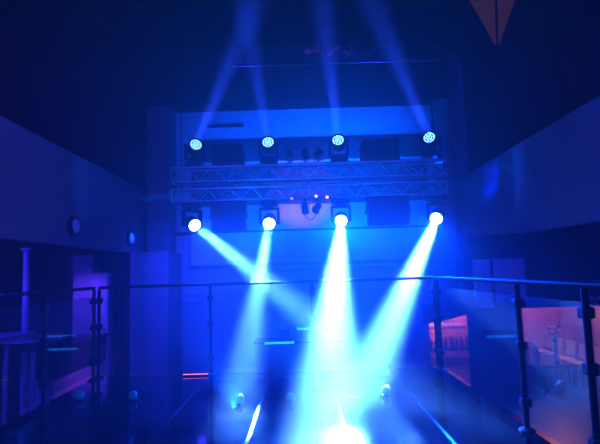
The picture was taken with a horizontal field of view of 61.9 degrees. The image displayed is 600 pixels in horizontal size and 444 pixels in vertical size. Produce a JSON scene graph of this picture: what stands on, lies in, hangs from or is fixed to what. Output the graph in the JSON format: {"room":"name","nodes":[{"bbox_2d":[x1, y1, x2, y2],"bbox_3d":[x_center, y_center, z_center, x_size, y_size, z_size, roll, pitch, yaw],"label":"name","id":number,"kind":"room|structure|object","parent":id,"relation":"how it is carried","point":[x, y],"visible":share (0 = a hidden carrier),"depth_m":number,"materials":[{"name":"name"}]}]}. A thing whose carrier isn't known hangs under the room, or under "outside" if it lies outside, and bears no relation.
{"room":"entertainment venue","nodes":[
{"label":"entertainment venue","id":0,"kind":"room"},
{"bbox_2d":[0,38,31,332],"bbox_3d":[-6.716,-0.881,4.751,0.200,7.700,15.200,-2,-6,0],"label":"wall","id":1,"kind":"structure","parent":0,"point":[15,69],"depth_m":11.50,"materials":[{"name":"paint"}]},
{"bbox_2d":[0,344,20,388],"bbox_3d":[-6.471,2.686,6.805,0.060,1.000,10.000,-2,-6,0],"label":"trim","id":2,"kind":"structure","parent":1,"relation":"attached to","point":[13,364],"depth_m":11.13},
{"bbox_2d":[0,240,129,256],"bbox_3d":[-5.231,-0.080,4.562,2.720,0.280,15.000,-2,-6,0],"label":"ceiling","id":3,"kind":"structure","parent":0,"point":[7,248],"depth_m":9.64,"materials":[{"name":"paint"}]},
{"bbox_2d":[0,116,146,252],"bbox_3d":[-3.810,-0.725,4.618,0.160,1.530,15.000,-2,-6,0],"label":"wall","id":4,"kind":"structure","parent":0,"point":[43,184],"depth_m":7.72,"materials":[{"name":"paint"}]},
{"bbox_2d":[67,216,80,236],"bbox_3d":[-3.637,0.067,8.105,0.118,0.340,0.340,-2,-6,0],"label":"wall lamp","id":5,"kind":"object","parent":4,"relation":"attached to","point":[73,224],"visible":1,"depth_m":8.02,"materials":[{"name":"black metal"}]},
{"bbox_2d":[126,230,134,245],"bbox_3d":[-3.620,0.350,10.740,0.118,0.340,0.340,-2,-6,0],"label":"wall lamp","id":6,"kind":"object","parent":4,"relation":"attached to","point":[130,238],"visible":1,"depth_m":10.64,"materials":[{"name":"black metal"}]},
{"bbox_2d":[130,251,181,375],"bbox_3d":[-3.214,2.115,11.265,0.820,2.830,1.200,-2,-6,0],"label":"column","id":7,"kind":"structure","parent":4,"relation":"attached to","point":[155,313],"depth_m":10.71,"materials":[{"name":"paint"}]},
{"bbox_2d":[0,368,550,443],"bbox_3d":[-0.442,1.579,1.980,4.550,0.120,9.250,-2,-6,0],"label":"dance floor","id":8,"kind":"structure","parent":0,"point":[423,405],"depth_m":4.66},
{"bbox_2d":[0,287,98,407],"bbox_3d":[-2.677,1.128,3.391,0.130,1.191,6.270,-2,-6,0],"label":"glass railing","id":9,"kind":"object","parent":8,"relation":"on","point":[43,384],"visible":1,"depth_m":5.22,"materials":[{"name":"metal"}]},
{"bbox_2d":[75,391,84,400],"bbox_3d":[-2.372,1.870,5.392,0.094,0.096,0.094,-2,-6,0],"label":"floor light","id":10,"kind":"object","parent":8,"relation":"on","point":[79,396],"visible":1,"depth_m":5.36,"materials":[{"name":"blue plastic"}]},
{"bbox_2d":[128,391,137,400],"bbox_3d":[-1.778,1.845,5.322,0.094,0.096,0.094,-2,-6,0],"label":"floor light","id":11,"kind":"object","parent":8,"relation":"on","point":[132,395],"visible":1,"depth_m":5.29,"materials":[{"name":"blue plastic"}]},
{"bbox_2d":[182,373,208,376],"bbox_3d":[-1.352,1.981,6.473,0.340,0.030,0.024,-2,-6,0],"label":"strip light","id":12,"kind":"object","parent":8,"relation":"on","point":[202,374],"visible":1,"depth_m":6.46,"materials":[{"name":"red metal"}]},
{"bbox_2d":[235,394,244,404],"bbox_3d":[-0.604,1.781,5.028,0.094,0.096,0.094,-2,-6,0],"label":"floor light","id":13,"kind":"object","parent":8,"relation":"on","point":[239,399],"visible":1,"depth_m":4.99,"materials":[{"name":"plastic"}]},
{"bbox_2d":[95,276,439,378],"bbox_3d":[-0.434,1.382,6.598,4.580,1.191,0.130,-2,-6,0],"label":"glass railing","id":14,"kind":"object","parent":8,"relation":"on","point":[210,297],"visible":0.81,"depth_m":6.61,"materials":[{"name":"metal"}]},
{"bbox_2d":[286,393,295,403],"bbox_3d":[-0.091,1.763,5.007,0.094,0.096,0.094,-2,-6,0],"label":"floor light","id":15,"kind":"object","parent":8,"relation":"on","point":[290,398],"visible":1,"depth_m":4.97,"materials":[{"name":"plastic"}]},
{"bbox_2d":[381,385,389,395],"bbox_3d":[0.894,1.754,5.213,0.094,0.096,0.094,-2,-6,0],"label":"floor light","id":16,"kind":"object","parent":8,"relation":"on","point":[385,390],"visible":1,"depth_m":5.18,"materials":[{"name":"plastic"}]},
{"bbox_2d":[434,276,599,443],"bbox_3d":[1.771,0.994,3.377,0.130,1.191,6.270,-2,-6,0],"label":"glass railing","id":17,"kind":"object","parent":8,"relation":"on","point":[590,368],"visible":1,"depth_m":3.69,"materials":[{"name":"metal"}]},
{"bbox_2d":[0,0,599,62],"bbox_3d":[-0.136,-5.008,5.175,13.600,0.200,15.300,-2,-6,0],"label":"ceiling","id":18,"kind":"structure","parent":0,"point":[42,31],"depth_m":11.27,"materials":[{"name":"paint"}]},
{"bbox_2d":[95,3,480,35],"bbox_3d":[-0.097,-4.209,10.396,8.240,0.350,0.250,-2,-6,0],"label":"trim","id":19,"kind":"structure","parent":18,"relation":"attached to","point":[457,13],"depth_m":10.28,"materials":[{"name":"paint"}]},
{"bbox_2d":[171,0,446,185],"bbox_3d":[0.097,-2.622,8.935,4.760,3.810,0.302,-2,-6,0],"label":"lighting truss","id":20,"kind":"object","parent":18,"relation":"hanging from","point":[381,163],"visible":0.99,"depth_m":8.64,"materials":[{"name":"metal"}]},
{"bbox_2d":[184,138,204,165],"bbox_3d":[-1.857,-1.209,8.802,0.356,0.510,0.332,-2,-6,0],"label":"light","id":21,"kind":"object","parent":20,"relation":"on","point":[195,145],"visible":0.86,"depth_m":8.71,"materials":[{"name":"black metal"}]},
{"bbox_2d":[210,143,245,164],"bbox_3d":[-1.259,-1.155,8.789,0.635,0.376,0.315,-2,-6,0],"label":"light","id":22,"kind":"object","parent":20,"relation":"on","point":[232,153],"visible":0.94,"depth_m":8.65,"materials":[{"name":"black metal"}]},
{"bbox_2d":[258,136,278,163],"bbox_3d":[-0.550,-1.249,8.811,0.352,0.513,0.317,-2,-6,0],"label":"light","id":23,"kind":"object","parent":20,"relation":"on","point":[268,143],"visible":0.89,"depth_m":8.73,"materials":[{"name":"black metal"}]},
{"bbox_2d":[285,150,293,162],"bbox_3d":[-0.180,-1.129,8.707,0.157,0.271,0.208,-2,-6,0],"label":"light","id":24,"kind":"object","parent":20,"relation":"on","point":[288,154],"visible":0.98,"depth_m":8.67,"materials":[{"name":"black metal"}]},
{"bbox_2d":[301,148,309,162],"bbox_3d":[0.093,-1.144,8.713,0.154,0.286,0.182,-2,-6,0],"label":"can","id":25,"kind":"object","parent":20,"relation":"on","point":[304,151],"visible":1,"depth_m":8.68,"materials":[{"name":"black metal"}]},
{"bbox_2d":[171,177,447,204],"bbox_3d":[0.159,-0.553,8.728,4.760,0.330,0.302,-2,-6,0],"label":"lighting truss","id":26,"kind":"object","parent":20,"relation":"hanging from","point":[431,183],"visible":0.93,"depth_m":8.59,"materials":[{"name":"metal"}]},
{"bbox_2d":[181,203,201,232],"bbox_3d":[-1.869,-0.072,8.663,0.342,0.520,0.336,-2,-6,0],"label":"light","id":27,"kind":"object","parent":26,"relation":"hanging from","point":[193,224],"visible":1,"depth_m":8.57,"materials":[{"name":"black metal"}]},
{"bbox_2d":[209,201,248,230],"bbox_3d":[-1.236,-0.110,8.684,0.686,0.504,0.315,-2,-6,0],"label":"speaker","id":28,"kind":"object","parent":26,"relation":"hanging from","point":[224,215],"visible":0.99,"depth_m":8.54,"materials":[{"name":"black metal"}]},
{"bbox_2d":[259,201,279,230],"bbox_3d":[-0.532,-0.107,8.684,0.352,0.524,0.332,-2,-6,0],"label":"light","id":29,"kind":"object","parent":26,"relation":"hanging from","point":[269,222],"visible":1,"depth_m":8.60,"materials":[{"name":"black metal"}]},
{"bbox_2d":[300,199,309,214],"bbox_3d":[0.085,-0.274,8.613,0.154,0.285,0.179,-2,-6,0],"label":"can","id":30,"kind":"object","parent":26,"relation":"hanging from","point":[305,203],"visible":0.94,"depth_m":8.59,"materials":[{"name":"black metal"}]},
{"bbox_2d":[303,199,315,219],"bbox_3d":[0.172,-0.216,8.503,0.224,0.367,0.016,-2,-6,0],"label":"power cable","id":31,"kind":"object","parent":26,"relation":"hanging from","point":[303,199],"visible":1,"depth_m":8.49,"materials":[{"name":"rubber"}]},
{"bbox_2d":[312,198,320,213],"bbox_3d":[0.292,-0.279,8.611,0.143,0.287,0.201,-7,-8,43],"label":"can","id":32,"kind":"object","parent":26,"relation":"hanging from","point":[318,205],"visible":0.84,"depth_m":8.59,"materials":[{"name":"black metal"}]},
{"bbox_2d":[331,198,350,227],"bbox_3d":[0.713,-0.147,8.685,0.357,0.520,0.328,-2,-6,0],"label":"light","id":33,"kind":"object","parent":26,"relation":"hanging from","point":[341,220],"visible":1,"depth_m":8.59,"materials":[{"name":"black metal"}]},
{"bbox_2d":[365,196,410,225],"bbox_3d":[1.525,-0.199,8.676,0.805,0.494,0.315,-2,-6,0],"label":"speaker","id":34,"kind":"object","parent":26,"relation":"hanging from","point":[382,210],"visible":0.99,"depth_m":8.53,"materials":[{"name":"black metal"}]},
{"bbox_2d":[426,195,447,224],"bbox_3d":[2.376,-0.197,8.659,0.352,0.524,0.337,-2,-6,0],"label":"light","id":35,"kind":"object","parent":26,"relation":"hanging from","point":[436,217],"visible":1,"depth_m":8.57,"materials":[{"name":"black metal"}]},
{"bbox_2d":[314,148,322,161],"bbox_3d":[0.316,-1.150,8.709,0.146,0.284,0.209,-5,-7,29],"label":"can","id":36,"kind":"object","parent":20,"relation":"on","point":[318,152],"visible":0.98,"depth_m":8.67,"materials":[{"name":"black metal"}]},
{"bbox_2d":[328,134,348,161],"bbox_3d":[0.680,-1.286,8.807,0.357,0.512,0.318,-2,-6,0],"label":"light","id":37,"kind":"object","parent":20,"relation":"on","point":[337,141],"visible":0.91,"depth_m":8.72,"materials":[{"name":"black metal"}]},
{"bbox_2d":[358,138,400,160],"bbox_3d":[1.400,-1.236,8.781,0.754,0.376,0.315,-2,-6,0],"label":"light","id":38,"kind":"object","parent":20,"relation":"on","point":[370,149],"visible":0.91,"depth_m":8.64,"materials":[{"name":"black metal"}]},
{"bbox_2d":[420,131,441,158],"bbox_3d":[2.301,-1.334,8.790,0.355,0.508,0.332,-2,-6,0],"label":"light","id":39,"kind":"object","parent":20,"relation":"on","point":[429,138],"visible":0.88,"depth_m":8.70,"materials":[{"name":"black metal"}]},
{"bbox_2d":[232,6,441,67],"bbox_3d":[0.683,-3.744,9.616,4.008,1.477,0.032,-2,-6,0],"label":"pipe","id":40,"kind":"object","parent":18,"relation":"hanging from","point":[378,61],"visible":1,"depth_m":9.53,"materials":[{"name":"metal"}]},
{"bbox_2d":[303,0,374,58],"bbox_3d":[0.645,-3.676,8.705,1.250,1.792,0.373,-2,-6,0],"label":"ornament","id":41,"kind":"object","parent":18,"relation":"hanging from","point":[314,47],"visible":1,"depth_m":8.59,"materials":[{"name":"black metal"}]},
{"bbox_2d":[469,0,516,51],"bbox_3d":[3.502,-3.834,9.005,0.840,1.588,0.840,-2,-6,0],"label":"pendant lamp","id":42,"kind":"object","parent":18,"relation":"hanging from","point":[494,16],"visible":1,"depth_m":8.85,"materials":[{"name":"orange metal"}]},
{"bbox_2d":[0,356,599,443],"bbox_3d":[0.103,2.914,5.035,13.600,0.200,16.600,-2,-6,0],"label":"floor","id":43,"kind":"structure","parent":0,"point":[563,415],"depth_m":8.35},
{"bbox_2d":[0,332,37,425],"bbox_3d":[-4.376,2.436,7.421,0.840,1.495,0.840,-2,-6,0],"label":"bar table","id":44,"kind":"object","parent":43,"relation":"on","point":[7,334],"visible":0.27,"depth_m":7.41,"materials":[{"name":"laminate"}]},
{"bbox_2d":[19,248,33,416],"bbox_3d":[-4.472,1.839,8.134,0.310,2.830,0.310,-2,-6,0],"label":"column","id":45,"kind":"structure","parent":43,"relation":"on","point":[26,251],"depth_m":8.11,"materials":[{"name":"paint"}]},
{"bbox_2d":[0,333,67,411],"bbox_3d":[-3.499,2.292,6.525,0.840,1.551,0.840,-2,-6,0],"label":"bar table","id":46,"kind":"object","parent":43,"relation":"on","point":[32,340],"visible":0.87,"depth_m":6.52,"materials":[{"name":"laminate"}]},
{"bbox_2d":[13,333,108,412],"bbox_3d":[-4.438,2.829,9.492,0.760,1.130,2.240,-2,-6,0],"label":"bar counter","id":47,"kind":"object","parent":43,"relation":"on","point":[68,359],"depth_m":8.88,"materials":[{"name":"wood"}]},
{"bbox_2d":[13,333,108,352],"bbox_3d":[-4.455,2.287,9.547,0.760,0.040,2.240,-2,-6,0],"label":"countertop","id":48,"kind":"structure","parent":47,"relation":"on","point":[72,340],"depth_m":9.24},
{"bbox_2d":[71,255,102,333],"bbox_3d":[-4.902,2.186,11.469,0.520,2.830,0.520,-2,-6,0],"label":"column","id":49,"kind":"structure","parent":43,"relation":"on","point":[84,266],"depth_m":11.31,"materials":[{"name":"paint"}]},
{"bbox_2d":[92,272,114,376],"bbox_3d":[-4.447,2.359,11.277,0.360,2.420,0.443,-2,-6,0],"label":"column","id":50,"kind":"structure","parent":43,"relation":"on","point":[98,279],"depth_m":11.18,"materials":[{"name":"paint"}]},
{"bbox_2d":[253,335,346,372],"bbox_3d":[0.018,2.902,10.456,1.900,0.911,0.714,-2,-6,0],"label":"console desk","id":51,"kind":"object","parent":43,"relation":"on","point":[271,355],"visible":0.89,"depth_m":10.18,"materials":[{"name":"paint"}]},
{"bbox_2d":[265,341,293,343],"bbox_3d":[-0.417,2.454,10.152,0.600,0.045,0.014,-2,-6,0],"label":"light","id":52,"kind":"object","parent":51,"relation":"attached to","point":[267,342],"depth_m":10.15,"materials":[{"name":"plastic"}]},
{"bbox_2d":[276,329,291,340],"bbox_3d":[-0.329,2.352,10.430,0.320,0.197,0.260,-2,-6,0],"label":"mixing console","id":53,"kind":"object","parent":51,"relation":"on","point":[284,334],"visible":1,"depth_m":10.52,"materials":[{"name":"metal"}]},
{"bbox_2d":[525,359,548,393],"bbox_3d":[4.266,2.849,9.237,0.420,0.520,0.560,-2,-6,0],"label":"bar counter","id":54,"kind":"object","parent":43,"relation":"on","point":[536,374],"depth_m":8.99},
{"bbox_2d":[524,350,528,362],"bbox_3d":[4.178,2.429,9.236,0.076,0.320,0.076,-2,-6,0],"label":"bottle","id":55,"kind":"object","parent":54,"relation":"on","point":[526,351],"visible":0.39,"depth_m":9.20,"materials":[{"name":"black glass"}]},
{"bbox_2d":[532,343,535,360],"bbox_3d":[4.404,2.437,9.383,0.076,0.320,0.076,-2,-6,0],"label":"bottle","id":56,"kind":"object","parent":54,"relation":"on","point":[534,348],"visible":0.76,"depth_m":9.36,"materials":[{"name":"clear glass"}]},
{"bbox_2d":[525,359,548,366],"bbox_3d":[4.258,2.610,9.261,0.420,0.040,0.560,-2,-6,0],"label":"countertop","id":57,"kind":"structure","parent":54,"relation":"on","point":[531,363],"depth_m":8.99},
{"bbox_2d":[535,345,539,363],"bbox_3d":[4.327,2.413,9.124,0.076,0.320,0.076,-2,-6,0],"label":"bottle","id":58,"kind":"object","parent":54,"relation":"on","point":[537,356],"visible":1,"depth_m":9.09,"materials":[{"name":"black glass"}]},
{"bbox_2d":[540,389,545,395],"bbox_3d":[4.314,3.025,8.885,0.094,0.096,0.094,-2,-6,0],"label":"floor light","id":59,"kind":"object","parent":43,"relation":"on","point":[542,391],"visible":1,"depth_m":8.85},
{"bbox_2d":[538,334,552,352],"bbox_3d":[5.479,2.943,11.431,0.492,0.698,0.386,-2,-6,0],"label":"chair","id":60,"kind":"object","parent":43,"relation":"on","point":[548,342],"visible":0.51,"depth_m":11.39,"materials":[{"name":"plastic"}]},
{"bbox_2d":[528,348,579,387],"bbox_3d":[4.924,2.998,10.424,0.600,0.420,2.300,-2,-6,0],"label":"table","id":61,"kind":"object","parent":43,"relation":"on","point":[562,363],"visible":0.46,"depth_m":9.39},
{"bbox_2d":[543,320,561,361],"bbox_3d":[4.940,2.312,9.729,0.316,0.806,0.274,-3,-6,17],"label":"flower vase","id":62,"kind":"object","parent":61,"relation":"on","point":[555,338],"visible":1,"depth_m":9.70,"materials":[{"name":"glass"}]},
{"bbox_2d":[545,337,564,371],"bbox_3d":[5.476,2.893,10.934,0.492,0.698,0.386,-2,-6,0],"label":"chair","id":63,"kind":"object","parent":43,"relation":"on","point":[560,343],"visible":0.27,"depth_m":10.85,"materials":[{"name":"plastic"}]},
{"bbox_2d":[556,340,577,377],"bbox_3d":[5.473,2.844,10.436,0.492,0.698,0.386,-2,-6,0],"label":"chair","id":64,"kind":"object","parent":43,"relation":"on","point":[571,346],"visible":0.72,"depth_m":10.39,"materials":[{"name":"plastic"}]},
{"bbox_2d":[560,343,585,382],"bbox_3d":[5.470,2.794,9.939,0.492,0.698,0.386,-2,-6,0],"label":"chair","id":65,"kind":"object","parent":43,"relation":"on","point":[582,355],"visible":0.44,"depth_m":9.99,"materials":[{"name":"plastic"}]},
{"bbox_2d":[573,347,599,388],"bbox_3d":[5.467,2.744,9.441,0.492,0.698,0.386,-2,-6,0],"label":"chair","id":66,"kind":"object","parent":43,"relation":"on","point":[596,349],"visible":0.31,"depth_m":9.48,"materials":[{"name":"plastic"}]},
{"bbox_2d":[29,46,585,375],"bbox_3d":[0.026,-0.338,12.194,13.200,7.700,0.200,-2,-6,0],"label":"wall","id":67,"kind":"structure","parent":0,"point":[381,322],"depth_m":12.09,"materials":[{"name":"paint"}]},
{"bbox_2d":[147,106,175,252],"bbox_3d":[-3.244,0.421,11.761,0.540,6.300,0.550,-2,-6,0],"label":"column","id":68,"kind":"structure","parent":67,"relation":"attached to","point":[161,120],"depth_m":11.65,"materials":[{"name":"paint"}]},
{"bbox_2d":[207,288,235,297],"bbox_3d":[-1.864,1.687,11.883,0.692,0.215,0.040,-2,-6,0],"label":"framed panel","id":69,"kind":"object","parent":67,"relation":"attached to","point":[220,292],"visible":0.87,"depth_m":11.88,"materials":[{"name":"blue"}]},
{"bbox_2d":[206,124,243,127],"bbox_3d":[-1.836,-2.348,12.246,0.900,0.040,0.120,-2,-6,0],"label":"trim","id":70,"kind":"structure","parent":67,"relation":"attached to","point":[231,125],"depth_m":12.19,"materials":[{"name":"metal"}]},
{"bbox_2d":[146,41,449,112],"bbox_3d":[-0.070,-3.505,12.160,7.200,1.400,0.500,-2,-6,0],"label":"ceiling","id":71,"kind":"structure","parent":67,"relation":"attached to","point":[210,83],"depth_m":11.91,"materials":[{"name":"paint"}]},
{"bbox_2d":[175,225,437,235],"bbox_3d":[0.157,0.195,11.979,6.270,0.070,0.120,-2,-6,0],"label":"trim","id":72,"kind":"structure","parent":67,"relation":"attached to","point":[405,226],"depth_m":11.92,"materials":[{"name":"metal"}]},
{"bbox_2d":[192,161,427,206],"bbox_3d":[0.233,-0.909,12.069,5.650,0.920,0.160,-2,-6,0],"label":"trim","id":73,"kind":"structure","parent":67,"relation":"attached to","point":[391,168],"depth_m":12.00,"materials":[{"name":"silver metal"}]},
{"bbox_2d":[191,227,433,265],"bbox_3d":[0.278,0.584,11.829,5.650,0.740,0.340,-2,-6,0],"label":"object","id":74,"kind":"structure","parent":67,"relation":"attached to","point":[413,242],"depth_m":11.66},
{"bbox_2d":[191,135,433,162],"bbox_3d":[0.307,-1.771,12.125,5.850,0.480,0.220,-2,-6,0],"label":"trim","id":75,"kind":"structure","parent":67,"relation":"attached to","point":[409,145],"depth_m":12.02,"materials":[{"name":"black metal"}]},
{"bbox_2d":[260,262,395,269],"bbox_3d":[0.667,1.046,11.851,3.200,0.080,0.200,-2,-6,0],"label":"trim","id":76,"kind":"structure","parent":67,"relation":"attached to","point":[392,263],"depth_m":11.75,"materials":[{"name":"white"}]},
{"bbox_2d":[422,303,466,323],"bbox_3d":[3.517,2.144,11.764,1.270,0.450,0.070,-2,-6,0],"label":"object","id":77,"kind":"object","parent":67,"relation":"hanging from","point":[427,309],"visible":0.55,"depth_m":11.76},
{"bbox_2d":[430,99,459,308],"bbox_3d":[3.428,-0.453,11.859,0.310,4.940,0.450,-2,-6,0],"label":"trim","id":78,"kind":"structure","parent":67,"relation":"attached to","point":[446,232],"depth_m":11.65,"materials":[{"name":"paint"}]},
{"bbox_2d":[429,314,468,356],"bbox_3d":[3.631,2.540,12.588,1.970,1.840,1.200,-2,-6,0],"label":"wall niche","id":79,"kind":"object","parent":67,"relation":"in","point":[460,320],"depth_m":13.05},
{"bbox_2d":[429,325,468,351],"bbox_3d":[3.646,3.037,12.488,1.500,0.830,0.360,-2,-6,0],"label":"niche shelf","id":80,"kind":"object","parent":79,"relation":"in","point":[459,326],"visible":0.12,"depth_m":12.35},
{"bbox_2d":[444,335,447,348],"bbox_3d":[3.629,2.989,12.455,0.076,0.320,0.076,-2,-6,0],"label":"bottle","id":81,"kind":"object","parent":80,"relation":"on","point":[445,339],"visible":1,"depth_m":12.42,"materials":[{"name":"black glass"}]},
{"bbox_2d":[450,336,453,348],"bbox_3d":[3.759,2.979,12.391,0.076,0.320,0.076,-2,-6,0],"label":"bottle","id":82,"kind":"object","parent":80,"relation":"on","point":[451,339],"visible":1,"depth_m":12.36,"materials":[{"name":"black glass"}]},
{"bbox_2d":[455,335,457,348],"bbox_3d":[3.889,2.979,12.431,0.076,0.320,0.076,-2,-6,0],"label":"bottle","id":83,"kind":"object","parent":80,"relation":"on","point":[456,339],"visible":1,"depth_m":12.40,"materials":[{"name":"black glass"}]},
{"bbox_2d":[460,335,463,347],"bbox_3d":[4.019,2.975,12.436,0.076,0.320,0.076,-2,-6,0],"label":"bottle","id":84,"kind":"object","parent":80,"relation":"on","point":[461,339],"visible":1,"depth_m":12.40,"materials":[{"name":"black glass"}]},
{"bbox_2d":[296,325,332,335],"bbox_3d":[0.337,2.554,11.646,0.840,0.238,0.312,-2,-6,0],"label":"wall shelf","id":85,"kind":"object","parent":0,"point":[327,327],"visible":0.84,"depth_m":11.51,"materials":[{"name":"laminate"}]},
{"bbox_2d":[297,327,331,329],"bbox_3d":[0.333,2.450,11.505,0.800,0.040,0.012,-2,-6,0],"label":"light","id":86,"kind":"object","parent":85,"relation":"attached to","point":[298,328],"depth_m":11.50,"materials":[{"name":"white plastic"}]},
{"bbox_2d":[462,234,521,406],"bbox_3d":[3.297,1.651,8.584,0.720,2.830,0.450,-2,-6,0],"label":"wall","id":87,"kind":"structure","parent":0,"point":[492,332],"depth_m":8.35,"materials":[{"name":"paint"}]},
{"bbox_2d":[472,259,492,307],"bbox_3d":[3.035,1.019,8.314,0.234,0.793,0.215,-2,-6,0],"label":"upper cabinet","id":88,"kind":"object","parent":87,"relation":"attached to","point":[483,298],"visible":1,"depth_m":8.22,"materials":[{"name":"laminate"}]},
{"bbox_2d":[490,258,526,301],"bbox_3d":[3.456,0.962,8.318,0.511,0.704,0.215,-2,-6,0],"label":"upper cabinet","id":89,"kind":"object","parent":87,"relation":"attached to","point":[510,268],"visible":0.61,"depth_m":8.22,"materials":[{"name":"laminate"}]},
{"bbox_2d":[454,95,599,244],"bbox_3d":[3.787,-0.955,4.595,0.160,1.530,15.000,-2,-6,0],"label":"wall","id":90,"kind":"structure","parent":0,"point":[549,180],"depth_m":7.75,"materials":[{"name":"paint"}]},
{"bbox_2d":[505,231,599,307],"bbox_3d":[5.142,0.798,8.658,3.020,1.270,0.250,-2,-6,0],"label":"wall","id":91,"kind":"structure","parent":0,"point":[561,256],"depth_m":8.55,"materials":[{"name":"paint"}]},
{"bbox_2d":[582,279,599,300],"bbox_3d":[4.985,1.151,8.463,0.380,0.380,0.070,-2,-6,0],"label":"wall speaker","id":92,"kind":"object","parent":91,"relation":"attached to","point":[594,293],"visible":0.64,"depth_m":8.46,"materials":[{"name":"laminate"}]},
{"bbox_2d":[538,222,599,232],"bbox_3d":[5.244,-0.397,4.531,2.720,0.280,15.000,-2,-6,0],"label":"ceiling","id":93,"kind":"structure","parent":0,"point":[593,226],"depth_m":7.94,"materials":[{"name":"paint"}]},
{"bbox_2d":[561,13,599,364],"bbox_3d":[6.678,-1.287,4.712,0.200,7.700,15.200,-2,-6,0],"label":"wall","id":94,"kind":"structure","parent":0,"point":[581,52],"depth_m":11.48,"materials":[{"name":"paint"}]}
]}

